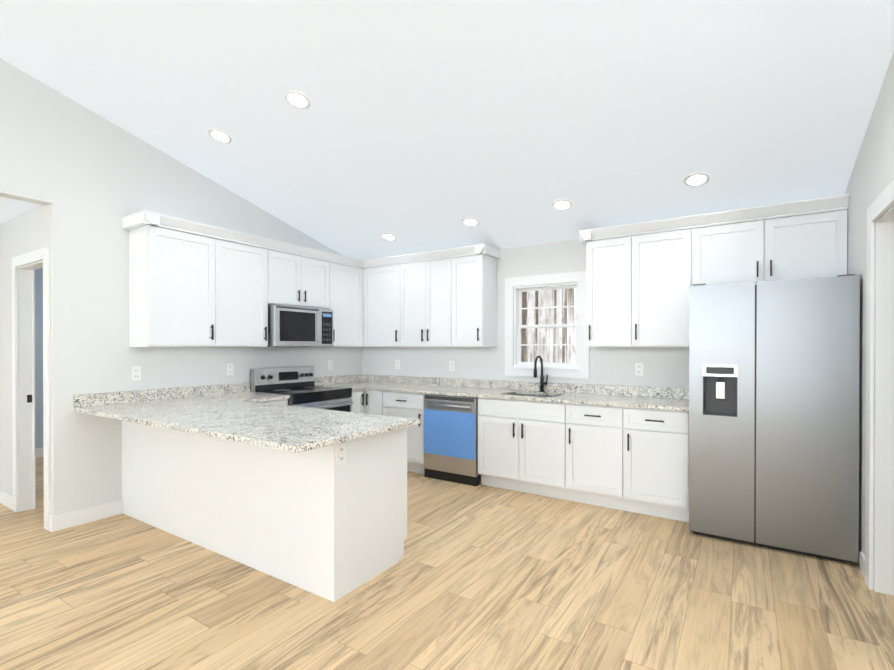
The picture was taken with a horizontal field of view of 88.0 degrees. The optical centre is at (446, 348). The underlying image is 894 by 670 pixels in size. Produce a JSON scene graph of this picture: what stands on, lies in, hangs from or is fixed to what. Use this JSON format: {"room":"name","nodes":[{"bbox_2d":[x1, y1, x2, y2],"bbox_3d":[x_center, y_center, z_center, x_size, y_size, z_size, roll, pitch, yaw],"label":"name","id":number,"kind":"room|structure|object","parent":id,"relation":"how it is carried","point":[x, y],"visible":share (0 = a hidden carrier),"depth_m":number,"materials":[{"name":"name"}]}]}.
{"room":"kitchen","nodes":[
{"label":"kitchen","id":0,"kind":"room"},
{"bbox_2d":[0,393,3,490],"bbox_3d":[-5.544,0.133,1.664,0.140,2.410,5.760,0,0,33],"label":"wall","id":1,"kind":"structure","parent":0,"point":[1,394],"depth_m":4.00,"materials":[{"name":"white paint"}]},
{"bbox_2d":[0,196,40,223],"bbox_3d":[-5.062,-1.101,1.349,1.285,0.060,5.760,0,0,33],"label":"ceiling","id":2,"kind":"structure","parent":0,"point":[10,208],"depth_m":3.54,"materials":[{"name":"grey paint"}]},
{"bbox_2d":[0,205,46,494],"bbox_3d":[-4.195,0.121,4.280,2.984,2.410,0.100,0,0,33],"label":"wall","id":3,"kind":"structure","parent":0,"point":[24,233],"depth_m":3.88,"materials":[{"name":"white paint"}]},
{"bbox_2d":[0,489,12,509],"bbox_3d":[-3.737,1.272,3.922,0.408,0.110,0.012,0,0,33],"label":"baseboard","id":4,"kind":"structure","parent":3,"relation":"attached to","point":[6,499],"depth_m":3.90,"materials":[{"name":"white wood"}]},
{"bbox_2d":[12,247,50,529],"bbox_3d":[-3.214,0.291,3.639,0.770,2.075,0.116,0,0,33],"label":"door frame","id":5,"kind":"structure","parent":3,"relation":"attached to","point":[25,266],"depth_m":3.77,"materials":[{"name":"white wood"}]},
{"bbox_2d":[35,268,42,448],"bbox_3d":[-4.497,0.105,6.481,0.100,2.420,3.280,0,0,33],"label":"wall","id":6,"kind":"structure","parent":0,"point":[38,358],"depth_m":5.64,"materials":[{"name":"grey paint"}]},
{"bbox_2d":[35,448,43,457],"bbox_3d":[-4.484,1.261,6.401,0.014,0.110,3.130,0,0,33],"label":"baseboard","id":7,"kind":"structure","parent":6,"relation":"attached to","point":[39,452],"depth_m":5.64,"materials":[{"name":"white wood"}]},
{"bbox_2d":[0,59,361,515],"bbox_3d":[-3.561,-1.034,2.394,0.115,4.736,9.140,0,0,33],"label":"wall","id":8,"kind":"structure","parent":0,"point":[88,178],"depth_m":3.60,"materials":[{"name":"white paint"}]},
{"bbox_2d":[49,500,121,531],"bbox_3d":[-2.749,1.274,3.550,0.014,0.110,0.452,0,0,33],"label":"baseboard","id":9,"kind":"structure","parent":8,"relation":"attached to","point":[77,517],"depth_m":3.52,"materials":[{"name":"white wood"}]},
{"bbox_2d":[131,366,140,380],"bbox_3d":[-2.570,0.203,3.828,0.006,0.116,0.072,0,0,33],"label":"electrical outlet","id":10,"kind":"object","parent":8,"relation":"attached to","point":[135,373],"visible":1,"depth_m":3.82,"materials":[{"name":"white plastic"}]},
{"bbox_2d":[126,210,217,346],"bbox_3d":[-2.315,-0.540,3.922,0.328,1.045,0.537,0,0,33],"label":"upper cabinet","id":11,"kind":"object","parent":8,"relation":"attached to","point":[194,284],"depth_m":3.77,"materials":[{"name":"white wood"}]},
{"bbox_2d":[227,363,233,374],"bbox_3d":[-2.121,0.200,4.526,0.006,0.116,0.072,0,0,33],"label":"electrical outlet","id":12,"kind":"object","parent":8,"relation":"attached to","point":[230,368],"visible":1,"depth_m":4.53,"materials":[{"name":"white plastic"}]},
{"bbox_2d":[218,227,269,346],"bbox_3d":[-2.026,-0.542,4.373,0.328,1.045,0.534,0,0,33],"label":"upper cabinet","id":13,"kind":"object","parent":8,"relation":"attached to","point":[243,259],"depth_m":4.29,"materials":[{"name":"white wood"}]},
{"bbox_2d":[270,239,329,309],"bbox_3d":[-1.667,-0.544,4.932,0.328,1.045,0.795,0,0,33],"label":"upper cabinet","id":14,"kind":"object","parent":8,"relation":"attached to","point":[299,275],"depth_m":4.82,"materials":[{"name":"white wood"}]},
{"bbox_2d":[267,305,332,346],"bbox_3d":[-1.618,-0.229,4.905,0.442,0.410,0.770,0,0,33],"label":"microwave","id":15,"kind":"object","parent":14,"relation":"attached to","point":[291,326],"visible":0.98,"depth_m":4.73,"materials":[{"name":"silver metal"}]},
{"bbox_2d":[328,360,332,369],"bbox_3d":[-1.418,0.194,5.623,0.006,0.116,0.072,0,0,33],"label":"electrical outlet","id":16,"kind":"object","parent":8,"relation":"attached to","point":[330,364],"visible":1,"depth_m":5.62,"materials":[{"name":"white plastic"}]},
{"bbox_2d":[330,254,361,346],"bbox_3d":[-1.306,-0.547,5.495,0.328,1.045,0.542,0,0,33],"label":"upper cabinet","id":17,"kind":"object","parent":8,"relation":"attached to","point":[345,273],"depth_m":5.40,"materials":[{"name":"white wood"}]},
{"bbox_2d":[0,457,893,669],"bbox_3d":[-2.203,1.389,1.415,9.640,0.100,9.340,0,0,33],"label":"floor","id":18,"kind":"structure","parent":0,"point":[482,577],"depth_m":2.44,"materials":[{"name":"brown wood"}]},
{"bbox_2d":[122,421,161,529],"bbox_3d":[-2.183,0.898,3.830,0.658,0.860,0.630,0,0,33],"label":"base cabinet","id":19,"kind":"object","parent":18,"relation":"on","point":[141,443],"depth_m":3.56,"materials":[{"name":"white wood"}]},
{"bbox_2d":[162,428,205,547],"bbox_3d":[-1.660,0.899,3.494,0.585,0.860,0.630,0,0,33],"label":"base cabinet","id":20,"kind":"object","parent":18,"relation":"on","point":[183,453],"depth_m":3.23,"materials":[{"name":"white wood"}]},
{"bbox_2d":[206,436,261,571],"bbox_3d":[-1.165,0.901,3.177,0.590,0.860,0.630,0,0,33],"label":"base cabinet","id":21,"kind":"object","parent":18,"relation":"on","point":[233,469],"depth_m":2.91,"materials":[{"name":"white wood"}]},
{"bbox_2d":[259,399,287,405],"bbox_3d":[-1.885,0.896,4.304,0.648,0.860,0.525,0,0,33],"label":"base cabinet","id":22,"kind":"object","parent":18,"relation":"on","point":[282,402],"visible":0.02,"depth_m":4.28,"materials":[{"name":"white"}]},
{"bbox_2d":[209,382,249,385],"bbox_3d":[-1.883,0.403,4.318,0.634,0.125,0.500,0,0,33],"label":"countertop","id":23,"kind":"structure","parent":22,"relation":"on","point":[247,383],"depth_m":4.55,"materials":[{"name":"stone"}]},
{"bbox_2d":[73,385,419,452],"bbox_3d":[-1.485,0.408,3.195,2.518,0.125,0.960,0,0,33],"label":"countertop","id":24,"kind":"structure","parent":22,"relation":"on","point":[237,412],"depth_m":3.03,"materials":[{"name":"stone"}]},
{"bbox_2d":[250,366,353,411],"bbox_3d":[-1.483,0.761,4.824,0.726,1.125,0.772,0,0,33],"label":"range","id":25,"kind":"object","parent":18,"relation":"on","point":[299,386],"visible":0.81,"depth_m":4.78,"materials":[{"name":"silver metal"}]},
{"bbox_2d":[262,427,406,601],"bbox_3d":[-0.671,0.902,2.859,0.585,0.860,0.630,0,0,33],"label":"base cabinet","id":26,"kind":"object","parent":18,"relation":"on","point":[329,522],"depth_m":2.61,"materials":[{"name":"white wood"}]},
{"bbox_2d":[350,390,423,473],"bbox_3d":[-0.749,0.891,5.338,1.443,0.860,0.878,0,0,33],"label":"base cabinet","id":27,"kind":"object","parent":18,"relation":"on","point":[385,403],"depth_m":4.95,"materials":[{"name":"white wood"}]},
{"bbox_2d":[314,376,364,390],"bbox_3d":[-1.267,0.399,5.278,0.634,0.125,0.220,0,0,33],"label":"countertop","id":28,"kind":"structure","parent":27,"relation":"on","point":[357,384],"depth_m":5.59,"materials":[{"name":"stone"}]},
{"bbox_2d":[337,374,688,411],"bbox_3d":[0.342,0.401,4.766,3.895,0.125,0.658,0,0,33],"label":"countertop","id":29,"kind":"structure","parent":27,"relation":"on","point":[643,397],"depth_m":4.53,"materials":[{"name":"stone"}]},
{"bbox_2d":[512,394,555,396],"bbox_3d":[0.834,0.567,4.486,0.564,0.205,0.419,0,0,33],"label":"sink","id":30,"kind":"object","parent":29,"relation":"in","point":[534,395],"visible":0.02,"depth_m":4.69,"materials":[{"name":"silver metal"}]},
{"bbox_2d":[533,355,547,391],"bbox_3d":[0.931,0.249,4.603,0.089,0.370,0.222,0,0,33],"label":"faucet","id":31,"kind":"object","parent":29,"relation":"on","point":[542,383],"visible":1,"depth_m":4.66,"materials":[{"name":"black metal"}]},
{"bbox_2d":[424,394,478,485],"bbox_3d":[0.170,0.896,4.850,0.616,0.853,0.652,0,0,33],"label":"dishwasher","id":32,"kind":"object","parent":18,"relation":"on","point":[450,438],"visible":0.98,"depth_m":4.59,"materials":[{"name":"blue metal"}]},
{"bbox_2d":[478,398,565,499],"bbox_3d":[0.823,0.895,4.484,0.865,0.860,0.618,0,0,33],"label":"base cabinet","id":33,"kind":"object","parent":18,"relation":"on","point":[522,444],"depth_m":4.21,"materials":[{"name":"white wood"}]},
{"bbox_2d":[566,403,625,510],"bbox_3d":[1.387,0.896,4.122,0.475,0.860,0.618,0,0,33],"label":"base cabinet","id":34,"kind":"object","parent":18,"relation":"on","point":[595,435],"depth_m":3.86,"materials":[{"name":"white wood"}]},
{"bbox_2d":[626,408,688,521],"bbox_3d":[1.787,0.898,3.866,0.475,0.860,0.618,0,0,33],"label":"base cabinet","id":35,"kind":"object","parent":18,"relation":"on","point":[635,460],"depth_m":3.61,"materials":[{"name":"white wood"}]},
{"bbox_2d":[689,274,859,563],"bbox_3d":[2.328,0.435,3.388,0.917,1.790,0.798,0,0,33],"label":"refrigerator","id":36,"kind":"object","parent":18,"relation":"on","point":[774,414],"visible":1,"depth_m":3.02,"materials":[{"name":"grey metal"}]},
{"bbox_2d":[0,0,893,259],"bbox_3d":[-2.043,-2.264,1.331,6.380,2.477,9.280,0,0,33],"label":"ceiling","id":37,"kind":"structure","parent":0,"point":[417,126],"depth_m":2.94,"materials":[{"name":"grey paint"}]},
{"bbox_2d":[208,129,231,142],"bbox_3d":[-1.790,-1.679,3.654,0.176,0.046,0.171,0,0,33],"label":"recessed light","id":38,"kind":"object","parent":37,"relation":"in","point":[220,135],"visible":1,"depth_m":3.65,"materials":[{"name":"white plastic"}]},
{"bbox_2d":[284,90,310,108],"bbox_3d":[-1.010,-1.682,3.130,0.176,0.046,0.171,0,0,33],"label":"recessed light","id":39,"kind":"object","parent":37,"relation":"in","point":[296,99],"visible":1,"depth_m":3.12,"materials":[{"name":"white plastic"}]},
{"bbox_2d":[381,233,396,240],"bbox_3d":[-0.636,-1.226,5.066,0.176,0.046,0.171,0,0,33],"label":"recessed light","id":40,"kind":"object","parent":37,"relation":"in","point":[388,236],"visible":1,"depth_m":5.05,"materials":[{"name":"white plastic"}]},
{"bbox_2d":[462,218,478,226],"bbox_3d":[0.229,-1.229,4.487,0.176,0.046,0.171,0,0,33],"label":"recessed light","id":41,"kind":"object","parent":37,"relation":"in","point":[472,222],"visible":1,"depth_m":4.48,"materials":[{"name":"white plastic"}]},
{"bbox_2d":[552,199,572,209],"bbox_3d":[0.987,-1.234,3.965,0.176,0.046,0.171,0,0,33],"label":"recessed light","id":42,"kind":"object","parent":37,"relation":"in","point":[561,204],"visible":1,"depth_m":3.96,"materials":[{"name":"white plastic"}]},
{"bbox_2d":[683,173,709,185],"bbox_3d":[1.829,-1.239,3.389,0.176,0.046,0.171,0,0,33],"label":"recessed light","id":43,"kind":"object","parent":37,"relation":"in","point":[696,179],"visible":1,"depth_m":3.38,"materials":[{"name":"white plastic"}]},
{"bbox_2d":[362,239,688,387],"bbox_3d":[0.955,0.093,4.848,5.120,2.460,0.140,0,0,33],"label":"wall","id":44,"kind":"structure","parent":0,"point":[665,366],"depth_m":4.82,"materials":[{"name":"white paint"}]},
{"bbox_2d":[362,255,401,346],"bbox_3d":[-0.689,-0.548,5.620,0.566,1.045,0.328,0,0,33],"label":"upper cabinet","id":45,"kind":"object","parent":44,"relation":"attached to","point":[381,277],"depth_m":5.48,"materials":[{"name":"white wood"}]},
{"bbox_2d":[395,360,399,368],"bbox_3d":[-0.617,0.194,5.768,0.072,0.116,0.006,0,0,33],"label":"electrical outlet","id":46,"kind":"object","parent":44,"relation":"attached to","point":[397,364],"visible":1,"depth_m":5.76,"materials":[{"name":"white plastic"}]},
{"bbox_2d":[402,248,449,346],"bbox_3d":[-0.159,-0.546,5.280,0.695,1.045,0.328,0,0,33],"label":"upper cabinet","id":47,"kind":"object","parent":44,"relation":"attached to","point":[425,275],"depth_m":5.13,"materials":[{"name":"white wood"}]},
{"bbox_2d":[449,361,454,370],"bbox_3d":[0.056,0.196,5.336,0.072,0.116,0.006,0,0,33],"label":"electrical outlet","id":48,"kind":"object","parent":44,"relation":"attached to","point":[451,365],"visible":1,"depth_m":5.33,"materials":[{"name":"white plastic"}]},
{"bbox_2d":[450,244,497,346],"bbox_3d":[0.292,-0.545,4.991,0.376,1.045,0.328,0,0,33],"label":"upper cabinet","id":49,"kind":"object","parent":44,"relation":"attached to","point":[473,269],"depth_m":4.86,"materials":[{"name":"white wood"}]},
{"bbox_2d":[505,271,588,378],"bbox_3d":[1.026,-0.237,4.763,0.894,1.044,0.144,0,0,33],"label":"window","id":50,"kind":"structure","parent":44,"relation":"in","point":[515,365],"depth_m":4.76,"materials":[{"name":"white wood"}]},
{"bbox_2d":[635,363,642,375],"bbox_3d":[1.762,0.186,4.242,0.072,0.116,0.006,0,0,33],"label":"electrical outlet","id":51,"kind":"object","parent":44,"relation":"attached to","point":[638,369],"visible":1,"depth_m":4.24,"materials":[{"name":"white plastic"}]},
{"bbox_2d":[579,194,848,346],"bbox_3d":[2.069,-0.540,3.822,1.856,1.045,0.376,0,0,33],"label":"upper cabinet","id":52,"kind":"object","parent":44,"relation":"attached to","point":[642,278],"visible":0.88,"depth_m":3.74,"materials":[{"name":"white wood"}]},
{"bbox_2d":[844,52,893,589],"bbox_3d":[0.620,-1.021,-0.289,0.140,4.736,9.140,0,0,33],"label":"wall","id":53,"kind":"structure","parent":0,"point":[871,178],"depth_m":2.63,"materials":[{"name":"white paint"}]},
{"bbox_2d":[865,179,893,594],"bbox_3d":[2.189,0.271,2.180,0.156,2.130,1.000,0,0,33],"label":"door frame","id":54,"kind":"structure","parent":53,"relation":"attached to","point":[880,427],"depth_m":2.53,"materials":[{"name":"white wood"}]},
{"label":"outside","id":55,"kind":"structure","parent":0,"visible":0},
{"bbox_2d":[521,288,576,362],"bbox_3d":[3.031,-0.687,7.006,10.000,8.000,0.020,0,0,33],"label":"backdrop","id":56,"kind":"structure","parent":55,"point":[545,318],"depth_m":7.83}
]}

